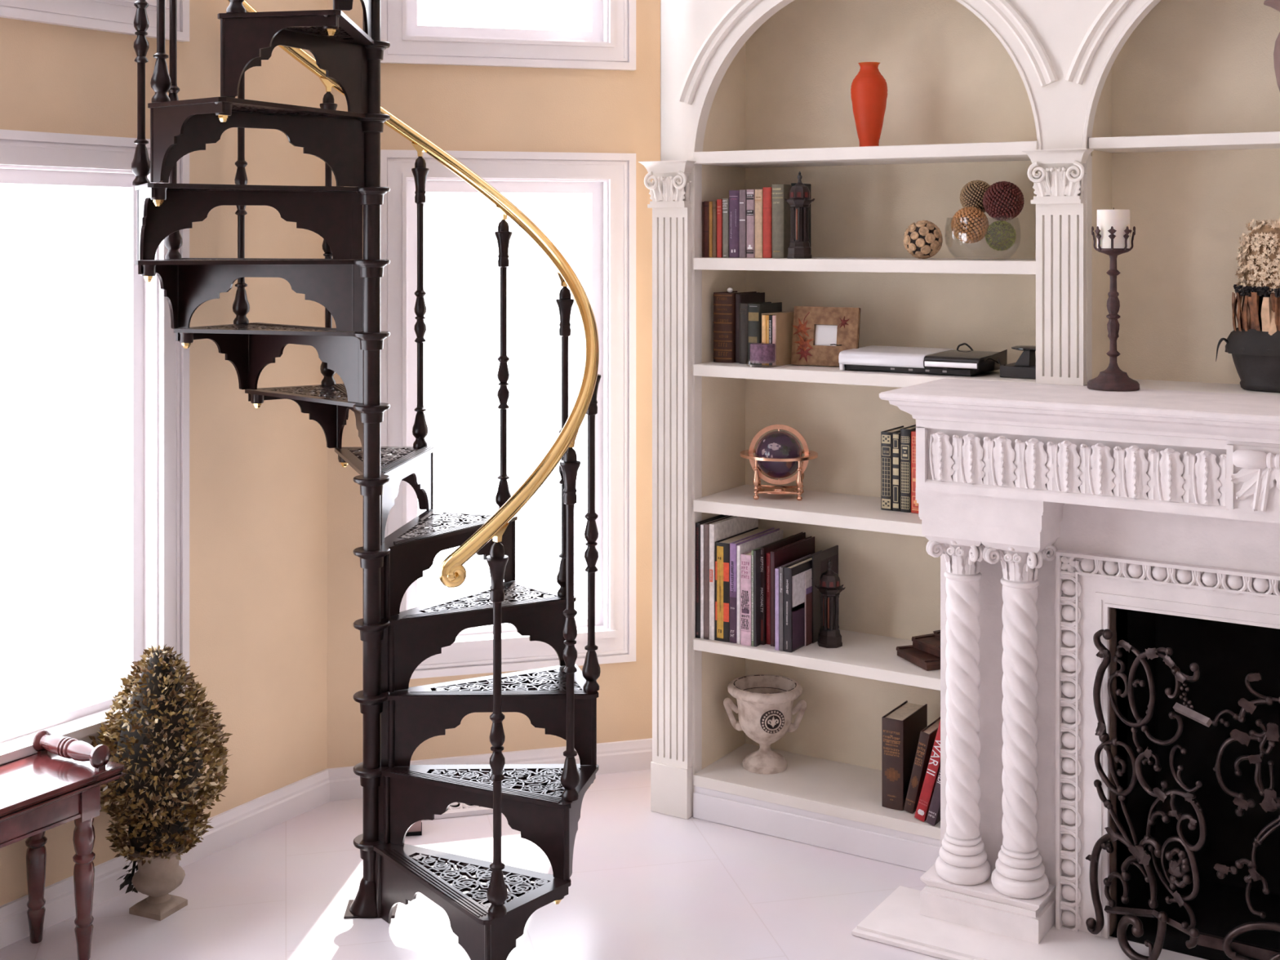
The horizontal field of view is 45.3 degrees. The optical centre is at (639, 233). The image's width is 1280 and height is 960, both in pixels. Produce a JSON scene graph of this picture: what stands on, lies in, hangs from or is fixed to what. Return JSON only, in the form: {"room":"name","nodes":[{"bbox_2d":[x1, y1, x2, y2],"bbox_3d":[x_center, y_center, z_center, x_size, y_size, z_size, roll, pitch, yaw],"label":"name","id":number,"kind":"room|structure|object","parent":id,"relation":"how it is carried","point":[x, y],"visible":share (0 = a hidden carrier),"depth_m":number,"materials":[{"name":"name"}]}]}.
{"room":"living room","nodes":[
{"label":"living room","id":0,"kind":"room"},
{"bbox_2d":[0,0,327,906],"bbox_3d":[-2.791,-0.320,2.077,0.160,4.200,6.565,0,0,32],"label":"wall","id":1,"kind":"structure","parent":0,"point":[258,477],"depth_m":4.51,"materials":[{"name":"paint"}]},
{"bbox_2d":[0,128,189,764],"bbox_3d":[-1.959,0.572,3.376,0.190,1.658,2.321,0,0,32],"label":"window","id":2,"kind":"structure","parent":1,"relation":"in","point":[153,367],"depth_m":4.25,"materials":[{"name":"white wood"}]},
{"bbox_2d":[0,0,189,41],"bbox_3d":[-1.959,-1.298,3.376,0.190,1.516,2.321,0,0,32],"label":"window","id":3,"kind":"structure","parent":1,"relation":"in","point":[117,16],"depth_m":4.05,"materials":[{"name":"white wood"}]},
{"bbox_2d":[0,768,329,948],"bbox_3d":[-2.715,1.731,2.030,0.017,0.098,6.565,0,0,32],"label":"baseboard","id":4,"kind":"structure","parent":1,"relation":"attached to","point":[236,824],"depth_m":4.39,"materials":[{"name":"white wood"}]},
{"bbox_2d":[0,769,944,959],"bbox_3d":[-0.207,1.810,1.367,6.600,0.060,9.100,0,0,32],"label":"floor","id":5,"kind":"structure","parent":0,"point":[646,884],"depth_m":4.11,"materials":[{"name":"stone"}]},
{"bbox_2d":[0,729,126,959],"bbox_3d":[-1.792,1.520,3.223,0.265,0.520,1.534,0,0,32],"label":"window bench","id":6,"kind":"object","parent":5,"relation":"on","point":[60,784],"visible":1,"depth_m":3.74,"materials":[{"name":"brown wood"}]},
{"bbox_2d":[88,643,232,920],"bbox_3d":[-1.252,1.431,4.027,0.375,0.697,0.392,0,0,32],"label":"potted topiary","id":7,"kind":"object","parent":5,"relation":"on","point":[160,747],"visible":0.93,"depth_m":3.97,"materials":[{"name":"green plant"}]},
{"bbox_2d":[131,0,600,959],"bbox_3d":[-0.704,-0.089,4.038,1.200,3.738,1.206,0,0,32],"label":"spiral staircase","id":8,"kind":"structure","parent":5,"relation":"on","point":[561,700],"depth_m":4.01,"materials":[{"name":"brown metal"}]},
{"bbox_2d":[405,820,422,835],"bbox_3d":[-0.677,1.750,4.565,0.054,0.058,0.076,0,0,-8],"label":"box","id":9,"kind":"object","parent":5,"relation":"on","point":[415,829],"visible":0.28,"depth_m":4.53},
{"bbox_2d":[423,802,493,820],"bbox_3d":[-0.529,1.772,4.769,0.308,0.015,0.170,0,0,-15],"label":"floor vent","id":10,"kind":"object","parent":5,"relation":"in","point":[455,809],"visible":0.23,"depth_m":4.69,"materials":[{"name":"white"}]},
{"bbox_2d":[447,802,473,809],"bbox_3d":[-0.529,1.778,4.769,0.304,0.002,0.166,0,0,-15],"label":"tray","id":11,"kind":"object","parent":10,"relation":"on","point":[455,806],"depth_m":4.73,"materials":[{"name":"white"}]},
{"bbox_2d":[638,0,1279,871],"bbox_3d":[1.192,0.281,4.208,2.558,3.003,0.428,0,0,32],"label":"bookcase","id":12,"kind":"object","parent":5,"relation":"on","point":[1166,113],"visible":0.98,"depth_m":4.60,"materials":[{"name":"beige paint"}]},
{"bbox_2d":[702,201,704,257],"bbox_3d":[0.220,-0.011,4.753,0.005,0.171,0.105,0,0,32],"label":"book","id":13,"kind":"object","parent":12,"relation":"on","point":[703,202],"visible":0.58,"depth_m":4.71,"materials":[{"name":"paper"}]},
{"bbox_2d":[703,200,709,257],"bbox_3d":[0.232,-0.012,4.748,0.016,0.172,0.111,0,0,32],"label":"book","id":14,"kind":"object","parent":12,"relation":"on","point":[706,205],"visible":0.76,"depth_m":4.70,"materials":[{"name":"paper"}]},
{"bbox_2d":[709,201,712,257],"bbox_3d":[0.244,-0.011,4.741,0.010,0.171,0.110,0,0,32],"label":"book","id":15,"kind":"object","parent":12,"relation":"on","point":[710,202],"visible":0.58,"depth_m":4.69,"materials":[{"name":"paper"}]},
{"bbox_2d":[695,514,728,638],"bbox_3d":[0.252,1.059,4.798,0.017,0.350,0.291,0,0,32],"label":"book","id":16,"kind":"object","parent":12,"relation":"on","point":[698,524],"visible":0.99,"depth_m":4.68,"materials":[{"name":"paper"}]},
{"bbox_2d":[712,200,716,257],"bbox_3d":[0.255,-0.012,4.734,0.013,0.173,0.111,0,0,32],"label":"book","id":17,"kind":"object","parent":12,"relation":"on","point":[714,202],"visible":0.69,"depth_m":4.69,"materials":[{"name":"paper"}]},
{"bbox_2d":[700,515,729,639],"bbox_3d":[0.265,1.061,4.790,0.010,0.346,0.290,0,0,32],"label":"book","id":18,"kind":"object","parent":12,"relation":"on","point":[701,525],"visible":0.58,"depth_m":4.67,"materials":[{"name":"paper"}]},
{"bbox_2d":[703,515,733,639],"bbox_3d":[0.278,1.060,4.785,0.017,0.349,0.291,0,0,32],"label":"book","id":19,"kind":"object","parent":12,"relation":"on","point":[706,526],"visible":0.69,"depth_m":4.66,"materials":[{"name":"paper"}]},
{"bbox_2d":[716,199,722,257],"bbox_3d":[0.271,-0.015,4.727,0.016,0.178,0.116,0,0,32],"label":"book","id":20,"kind":"object","parent":12,"relation":"on","point":[719,202],"visible":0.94,"depth_m":4.68,"materials":[{"name":"paper"}]},
{"bbox_2d":[722,198,728,257],"bbox_3d":[0.289,-0.016,4.715,0.020,0.180,0.116,0,0,32],"label":"book","id":21,"kind":"object","parent":12,"relation":"on","point":[725,201],"visible":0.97,"depth_m":4.67,"materials":[{"name":"paper"}]},
{"bbox_2d":[709,515,758,639],"bbox_3d":[0.293,1.059,4.777,0.016,0.350,0.291,0,0,32],"label":"book","id":22,"kind":"object","parent":12,"relation":"on","point":[732,526],"visible":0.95,"depth_m":4.66,"materials":[{"name":"paper"}]},
{"bbox_2d":[728,190,739,257],"bbox_3d":[0.316,-0.028,4.704,0.034,0.204,0.126,0,0,32],"label":"book","id":23,"kind":"object","parent":12,"relation":"on","point":[734,195],"visible":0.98,"depth_m":4.65,"materials":[{"name":"paper"}]},
{"bbox_2d":[713,290,756,362],"bbox_3d":[0.294,0.291,4.789,0.071,0.214,0.166,0,0,32],"label":"book","id":24,"kind":"object","parent":12,"relation":"on","point":[724,303],"visible":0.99,"depth_m":4.72,"materials":[{"name":"leather"}]},
{"bbox_2d":[727,287,733,292],"bbox_3d":[0.277,0.175,4.726,0.020,0.015,0.016,0,0,32],"label":"pebble","id":25,"kind":"object","parent":24,"relation":"on","point":[729,290],"visible":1,"depth_m":4.72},
{"bbox_2d":[715,527,765,642],"bbox_3d":[0.321,1.085,4.756,0.051,0.297,0.281,0,0,32],"label":"book","id":26,"kind":"object","parent":12,"relation":"on","point":[722,546],"visible":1,"depth_m":4.64,"materials":[{"name":"paper"}]},
{"bbox_2d":[739,189,746,257],"bbox_3d":[0.342,-0.029,4.689,0.022,0.206,0.126,0,0,32],"label":"book","id":27,"kind":"object","parent":12,"relation":"on","point":[743,193],"visible":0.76,"depth_m":4.63,"materials":[{"name":"paper"}]},
{"bbox_2d":[735,292,764,362],"bbox_3d":[0.343,0.293,4.780,0.021,0.211,0.160,0,0,32],"label":"book","id":28,"kind":"object","parent":12,"relation":"on","point":[756,296],"visible":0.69,"depth_m":4.72,"materials":[{"name":"paper"}]},
{"bbox_2d":[746,189,755,257],"bbox_3d":[0.364,-0.029,4.674,0.026,0.206,0.126,0,0,32],"label":"book","id":29,"kind":"object","parent":12,"relation":"on","point":[750,193],"visible":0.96,"depth_m":4.62,"materials":[{"name":"paper"}]},
{"bbox_2d":[729,527,779,643],"bbox_3d":[0.356,1.085,4.742,0.022,0.299,0.291,0,0,32],"label":"book","id":30,"kind":"object","parent":12,"relation":"on","point":[733,545],"visible":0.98,"depth_m":4.62,"materials":[{"name":"paper"}]},
{"bbox_2d":[738,302,771,364],"bbox_3d":[0.355,0.307,4.742,0.038,0.183,0.151,0,0,32],"label":"book","id":31,"kind":"object","parent":12,"relation":"on","point":[743,307],"visible":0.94,"depth_m":4.68,"materials":[{"name":"paper"}]},
{"bbox_2d":[753,548,760,646],"bbox_3d":[0.422,1.092,4.705,0.007,0.285,0.300,0,0,32],"label":"book","id":32,"kind":"object","parent":12,"relation":"on","point":[757,553],"visible":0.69,"depth_m":4.58,"materials":[{"name":"paper"}]},
{"bbox_2d":[755,189,763,257],"bbox_3d":[0.388,-0.029,4.660,0.025,0.205,0.126,0,0,32],"label":"book","id":33,"kind":"object","parent":12,"relation":"on","point":[758,193],"visible":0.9,"depth_m":4.61,"materials":[{"name":"paper"}]},
{"bbox_2d":[737,529,783,644],"bbox_3d":[0.372,1.087,4.733,0.010,0.295,0.290,0,0,32],"label":"book","id":34,"kind":"object","parent":12,"relation":"on","point":[743,548],"visible":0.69,"depth_m":4.64,"materials":[{"name":"paper"}]},
{"bbox_2d":[740,538,781,646],"bbox_3d":[0.389,1.099,4.709,0.035,0.271,0.281,0,0,32],"label":"book","id":35,"kind":"object","parent":12,"relation":"on","point":[745,557],"visible":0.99,"depth_m":4.59,"materials":[{"name":"paper"}]},
{"bbox_2d":[723,674,806,773],"bbox_3d":[0.386,1.520,4.739,0.230,0.255,0.230,0,0,-29],"label":"stone urn","id":36,"kind":"object","parent":12,"relation":"on","point":[765,709],"visible":1,"depth_m":4.69,"materials":[{"name":"white stone"}]},
{"bbox_2d":[747,302,782,364],"bbox_3d":[0.382,0.306,4.707,0.043,0.184,0.151,0,0,32],"label":"book","id":37,"kind":"object","parent":12,"relation":"on","point":[755,310],"visible":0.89,"depth_m":4.65,"materials":[{"name":"paper"}]},
{"bbox_2d":[763,186,772,257],"bbox_3d":[0.413,-0.032,4.647,0.027,0.212,0.131,0,0,32],"label":"book","id":38,"kind":"object","parent":12,"relation":"on","point":[767,191],"visible":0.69,"depth_m":4.59,"materials":[{"name":"paper"}]},
{"bbox_2d":[751,534,793,646],"bbox_3d":[0.410,1.091,4.701,0.007,0.286,0.281,0,0,32],"label":"book","id":39,"kind":"object","parent":12,"relation":"on","point":[793,535],"visible":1,"depth_m":4.58,"materials":[{"name":"paper"}]},
{"bbox_2d":[761,311,794,366],"bbox_3d":[0.428,0.320,4.665,0.050,0.156,0.155,0,0,32],"label":"slipcase","id":40,"kind":"object","parent":12,"relation":"on","point":[784,320],"visible":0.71,"depth_m":4.63,"materials":[{"name":"beige cardboard"}]},
{"bbox_2d":[762,314,770,364],"bbox_3d":[0.411,0.321,4.671,0.011,0.150,0.150,0,0,32],"label":"book","id":41,"kind":"object","parent":40,"relation":"in","point":[763,316],"visible":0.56,"depth_m":4.61,"materials":[{"name":"paper"}]},
{"bbox_2d":[765,314,774,364],"bbox_3d":[0.421,0.321,4.665,0.011,0.150,0.150,0,0,32],"label":"book","id":42,"kind":"object","parent":40,"relation":"in","point":[766,316],"visible":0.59,"depth_m":4.60,"materials":[{"name":"paper"}]},
{"bbox_2d":[768,314,775,365],"bbox_3d":[0.430,0.321,4.658,0.011,0.150,0.151,0,0,32],"label":"book","id":43,"kind":"object","parent":40,"relation":"in","point":[770,316],"visible":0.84,"depth_m":4.59,"materials":[{"name":"paper"}]},
{"bbox_2d":[772,315,775,365],"bbox_3d":[0.440,0.321,4.653,0.011,0.150,0.150,0,0,32],"label":"book","id":44,"kind":"object","parent":40,"relation":"in","point":[773,316],"visible":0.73,"depth_m":4.59,"materials":[{"name":"paper"}]},
{"bbox_2d":[740,424,817,501],"bbox_3d":[0.427,0.699,4.715,0.238,0.222,0.238,0,0,8],"label":"desk globe","id":45,"kind":"object","parent":12,"relation":"on","point":[778,454],"visible":1,"depth_m":4.67,"materials":[{"name":"orange metal"}]},
{"bbox_2d":[772,184,791,257],"bbox_3d":[0.445,-0.036,4.630,0.040,0.220,0.136,0,0,32],"label":"book","id":46,"kind":"object","parent":12,"relation":"on","point":[781,212],"visible":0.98,"depth_m":4.57,"materials":[{"name":"paper"}]},
{"bbox_2d":[766,540,799,644],"bbox_3d":[0.456,1.098,4.717,0.013,0.273,0.271,0,0,32],"label":"book","id":47,"kind":"object","parent":12,"relation":"on","point":[768,554],"visible":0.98,"depth_m":4.60,"materials":[{"name":"paper"}]},
{"bbox_2d":[760,532,805,644],"bbox_3d":[0.442,1.089,4.718,0.011,0.291,0.285,0,0,32],"label":"book","id":48,"kind":"object","parent":12,"relation":"on","point":[769,548],"visible":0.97,"depth_m":4.60,"materials":[{"name":"paper"}]},
{"bbox_2d":[770,536,814,646],"bbox_3d":[0.469,1.093,4.700,0.013,0.282,0.280,0,0,32],"label":"book","id":49,"kind":"object","parent":12,"relation":"on","point":[786,554],"visible":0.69,"depth_m":4.63,"materials":[{"name":"paper"}]},
{"bbox_2d":[774,554,810,650],"bbox_3d":[0.468,1.114,4.639,0.012,0.241,0.240,0,0,32],"label":"book","id":50,"kind":"object","parent":12,"relation":"on","point":[776,570],"visible":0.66,"depth_m":4.54,"materials":[{"name":"paper"}]},
{"bbox_2d":[783,555,812,652],"bbox_3d":[0.505,1.111,4.633,0.028,0.247,0.271,0,0,32],"label":"book","id":51,"kind":"object","parent":12,"relation":"on","point":[794,573],"visible":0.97,"depth_m":4.54,"materials":[{"name":"paper"}]},
{"bbox_2d":[784,171,814,258],"bbox_3d":[0.472,-0.055,4.535,0.088,0.258,0.088,0,0,-36],"label":"bookend","id":52,"kind":"object","parent":12,"relation":"on","point":[799,200],"visible":1,"depth_m":4.51,"materials":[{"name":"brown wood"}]},
{"bbox_2d":[779,550,822,651],"bbox_3d":[0.493,1.111,4.652,0.011,0.247,0.291,0,0,32],"label":"book","id":53,"kind":"object","parent":12,"relation":"on","point":[781,568],"visible":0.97,"depth_m":4.53,"materials":[{"name":"paper"}]},
{"bbox_2d":[791,182,810,247],"bbox_3d":[0.488,-0.038,4.650,0.016,0.224,0.106,0,0,32],"label":"book","id":54,"kind":"object","parent":12,"relation":"on","point":[808,185],"visible":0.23,"depth_m":4.68,"materials":[{"name":"paper"}]},
{"bbox_2d":[804,568,812,645],"bbox_3d":[0.548,1.124,4.669,0.005,0.220,0.200,0,0,32],"label":"book","id":55,"kind":"object","parent":12,"relation":"on","point":[808,575],"visible":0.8,"depth_m":4.60,"materials":[{"name":"paper"}]},
{"bbox_2d":[812,545,838,643],"bbox_3d":[0.568,1.102,4.692,0.005,0.264,0.180,0,0,32],"label":"book","id":56,"kind":"object","parent":12,"relation":"on","point":[820,560],"visible":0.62,"depth_m":4.64,"materials":[{"name":"paper"}]},
{"bbox_2d":[791,306,860,366],"bbox_3d":[0.560,0.309,4.606,0.210,0.177,0.069,0,0,28],"label":"picture frame","id":57,"kind":"object","parent":12,"relation":"on","point":[820,334],"visible":0.99,"depth_m":4.59,"materials":[{"name":"brown wood"}]},
{"bbox_2d":[814,324,837,346],"bbox_3d":[0.560,0.306,4.597,0.072,0.061,0.002,0,-8,29],"label":"picture","id":58,"kind":"object","parent":57,"relation":"attached to","point":[825,335],"depth_m":4.60},
{"bbox_2d":[814,559,845,648],"bbox_3d":[0.569,1.105,4.597,0.088,0.258,0.088,0,0,-2],"label":"bookend","id":59,"kind":"object","parent":12,"relation":"on","point":[829,636],"visible":1,"depth_m":4.58,"materials":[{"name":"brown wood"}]},
{"bbox_2d":[850,62,887,146],"bbox_3d":[0.677,-0.375,4.530,0.108,0.255,0.109,0,0,32],"label":"vase","id":60,"kind":"object","parent":12,"relation":"on","point":[868,90],"visible":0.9,"depth_m":4.50,"materials":[{"name":"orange ceramic"}]},
{"bbox_2d":[880,425,905,510],"bbox_3d":[0.764,0.696,4.557,0.034,0.228,0.171,0,0,32],"label":"book","id":61,"kind":"object","parent":12,"relation":"on","point":[886,435],"visible":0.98,"depth_m":4.49,"materials":[{"name":"paper"}]},
{"bbox_2d":[892,431,900,511],"bbox_3d":[0.790,0.697,4.541,0.023,0.227,0.171,0,0,32],"label":"book","id":62,"kind":"object","parent":12,"relation":"on","point":[896,435],"visible":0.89,"depth_m":4.47,"materials":[{"name":"paper"}]},
{"bbox_2d":[881,700,927,810],"bbox_3d":[0.771,1.520,4.470,0.065,0.256,0.191,0,0,32],"label":"book","id":63,"kind":"object","parent":12,"relation":"on","point":[902,726],"visible":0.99,"depth_m":4.40,"materials":[{"name":"paper"}]},
{"bbox_2d":[900,424,915,512],"bbox_3d":[0.815,0.690,4.526,0.032,0.241,0.171,0,0,32],"label":"book","id":64,"kind":"object","parent":12,"relation":"on","point":[905,433],"visible":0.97,"depth_m":4.45,"materials":[{"name":"paper"}]},
{"bbox_2d":[911,430,918,513],"bbox_3d":[0.845,0.693,4.507,0.036,0.235,0.171,0,0,32],"label":"book","id":65,"kind":"object","parent":12,"relation":"on","point":[914,505],"visible":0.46,"depth_m":4.44,"materials":[{"name":"paper"}]},
{"bbox_2d":[896,644,940,671],"bbox_3d":[0.874,1.220,4.436,0.208,0.028,0.174,0,0,-20],"label":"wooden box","id":66,"kind":"object","parent":12,"relation":"on","point":[926,661],"visible":0.43,"depth_m":4.39,"materials":[{"name":"brown wood"}]},
{"bbox_2d":[911,633,940,657],"bbox_3d":[0.890,1.190,4.444,0.158,0.032,0.134,0,0,-28],"label":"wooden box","id":67,"kind":"object","parent":66,"relation":"on","point":[928,643],"visible":0.37,"depth_m":4.43,"materials":[{"name":"brown wood"}]},
{"bbox_2d":[933,630,940,638],"bbox_3d":[0.908,1.164,4.444,0.088,0.018,0.075,0,0,-34],"label":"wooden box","id":68,"kind":"object","parent":67,"relation":"on","point":[937,633],"visible":0.2,"depth_m":4.44,"materials":[{"name":"brown wood"}]},
{"bbox_2d":[903,716,940,813],"bbox_3d":[0.833,1.529,4.425,0.079,0.239,0.191,0,0,32],"label":"book","id":69,"kind":"object","parent":12,"relation":"on","point":[927,735],"visible":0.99,"depth_m":4.35,"materials":[{"name":"paper"}]},
{"bbox_2d":[838,345,1007,375],"bbox_3d":[0.824,0.365,4.437,0.436,0.066,0.242,0,0,32],"label":"dvd player","id":70,"kind":"object","parent":12,"relation":"on","point":[872,357],"visible":0.99,"depth_m":4.36,"materials":[{"name":"white plastic"}]},
{"bbox_2d":[903,220,942,258],"bbox_3d":[0.809,0.018,4.383,0.111,0.111,0.111,0,0,32],"label":"decorative ball","id":71,"kind":"object","parent":12,"relation":"on","point":[923,239],"visible":1,"depth_m":4.35,"materials":[{"name":"brown wood"}]},
{"bbox_2d":[914,720,940,822],"bbox_3d":[0.864,1.490,4.353,0.112,0.317,0.181,0,0,32],"label":"book","id":72,"kind":"object","parent":12,"relation":"on","point":[934,765],"visible":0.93,"depth_m":4.28,"materials":[{"name":"paper"}]},
{"bbox_2d":[925,768,940,826],"bbox_3d":[0.888,1.492,4.322,0.107,0.312,0.181,0,0,32],"label":"book","id":73,"kind":"object","parent":12,"relation":"on","point":[933,817],"visible":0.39,"depth_m":4.26,"materials":[{"name":"paper"}]},
{"bbox_2d":[956,342,973,351],"bbox_3d":[0.958,0.358,4.513,0.066,0.070,0.006,0,0,32],"label":"power cable","id":74,"kind":"object","parent":12,"relation":"on","point":[962,344],"visible":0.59,"depth_m":4.51,"materials":[{"name":"black plastic"}]},
{"bbox_2d":[997,345,1035,378],"bbox_3d":[1.066,0.355,4.269,0.163,0.086,0.130,0,0,32],"label":"stand","id":75,"kind":"object","parent":12,"relation":"on","point":[1024,367],"visible":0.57,"depth_m":4.22,"materials":[{"name":"black plastic"}]},
{"bbox_2d":[1215,217,1279,392],"bbox_3d":[1.629,0.180,3.894,0.307,0.439,0.172,0,0,32],"label":"dried flower arrangement","id":76,"kind":"object","parent":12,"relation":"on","point":[1254,345],"visible":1,"depth_m":3.87,"materials":[{"name":"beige plant"}]},
{"bbox_2d":[1263,0,1279,91],"bbox_3d":[1.668,-0.422,3.887,0.161,0.339,0.161,0,0,32],"label":"vase","id":77,"kind":"object","parent":12,"relation":"on","point":[1275,4],"visible":1,"depth_m":3.88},
{"bbox_3d":[0.969,0.015,4.336,0.211,0.118,0.211,0,0,32],"label":"glass bowl","id":78,"kind":"object","parent":12,"relation":"on","visible":0},
{"bbox_2d":[951,206,988,243],"bbox_3d":[0.931,-0.023,4.328,0.104,0.103,0.106,0,0,-28],"label":"decorative ball","id":79,"kind":"object","parent":78,"relation":"in","point":[970,224],"visible":1,"depth_m":4.29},
{"bbox_2d":[960,180,990,213],"bbox_3d":[0.964,-0.103,4.385,0.098,0.098,0.098,0,0,-44],"label":"decorative ball","id":80,"kind":"object","parent":79,"relation":"on","point":[972,193],"visible":0.63,"depth_m":4.35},
{"bbox_2d":[985,220,1016,251],"bbox_3d":[1.014,0.007,4.312,0.086,0.086,0.086,0,0,19],"label":"decorative ball","id":81,"kind":"object","parent":78,"relation":"in","point":[1000,235],"visible":1,"depth_m":4.29,"materials":[{"name":"green plant"}]},
{"bbox_2d":[982,181,1024,221],"bbox_3d":[1.019,-0.090,4.299,0.112,0.111,0.114,0,0,-28],"label":"decorative ball","id":82,"kind":"object","parent":81,"relation":"on","point":[1002,201],"visible":1,"depth_m":4.26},
{"bbox_3d":[0.366,0.388,4.580,0.099,0.020,0.099,0,0,32],"label":"glass dish","id":83,"kind":"object","parent":12,"relation":"on","visible":0},
{"bbox_2d":[750,342,775,363],"bbox_3d":[0.366,0.356,4.580,0.075,0.060,0.075,0,0,32],"label":"candle","id":84,"kind":"object","parent":83,"relation":"in","point":[760,353],"visible":1,"depth_m":4.55,"materials":[{"name":"purple wax"}]},
{"bbox_2d":[851,377,1279,959],"bbox_3d":[1.584,1.090,3.690,1.984,1.380,0.783,0,0,32],"label":"fireplace","id":85,"kind":"object","parent":5,"relation":"on","point":[1055,516],"visible":1,"depth_m":3.85,"materials":[{"name":"stone"}]},
{"bbox_2d":[879,377,1279,444],"bbox_3d":[1.500,0.436,3.555,1.848,0.071,0.465,0,0,32],"label":"mantel shelf","id":86,"kind":"object","parent":85,"relation":"attached to","point":[1146,415],"depth_m":3.67,"materials":[{"name":"stone"}]},
{"bbox_2d":[1087,226,1139,391],"bbox_3d":[1.218,0.191,3.945,0.130,0.418,0.130,0,0,32],"label":"candlestick","id":87,"kind":"object","parent":85,"relation":"on","point":[1112,379],"visible":0.87,"depth_m":3.93,"materials":[{"name":"brown metal"}]},
{"bbox_2d":[1097,207,1129,248],"bbox_3d":[1.218,-0.013,3.945,0.082,0.104,0.082,0,0,32],"label":"pillar candle","id":88,"kind":"object","parent":87,"relation":"on","point":[1119,220],"visible":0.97,"depth_m":3.91,"materials":[{"name":"beige wax"}]},
{"bbox_2d":[1084,629,1279,959],"bbox_3d":[1.472,1.365,3.511,0.949,0.778,0.194,0,0,32],"label":"fire screen","id":89,"kind":"object","parent":85,"relation":"on","point":[1233,949],"visible":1,"depth_m":3.62,"materials":[{"name":"black metal"}]},
{"bbox_2d":[327,0,660,768],"bbox_3d":[-0.274,-0.320,5.102,1.520,4.200,0.160,0,0,-16],"label":"wall","id":90,"kind":"structure","parent":0,"point":[456,108],"depth_m":4.99,"materials":[{"name":"paint"}]},
{"bbox_2d":[327,737,652,801],"bbox_3d":[-0.259,1.731,5.014,1.500,0.098,0.017,0,0,-16],"label":"baseboard","id":91,"kind":"structure","parent":90,"relation":"attached to","point":[634,755],"depth_m":5.00,"materials":[{"name":"white wood"}]},
{"bbox_2d":[380,149,635,679],"bbox_3d":[-0.442,0.575,5.036,0.841,1.677,0.190,0,0,-16],"label":"window","id":92,"kind":"structure","parent":90,"relation":"in","point":[609,179],"depth_m":5.03,"materials":[{"name":"white wood"}]},
{"bbox_2d":[380,0,635,71],"bbox_3d":[-0.443,-1.298,5.038,0.841,1.516,0.186,0,0,-16],"label":"window","id":93,"kind":"structure","parent":90,"relation":"in","point":[610,42],"depth_m":4.98,"materials":[{"name":"white wood"}]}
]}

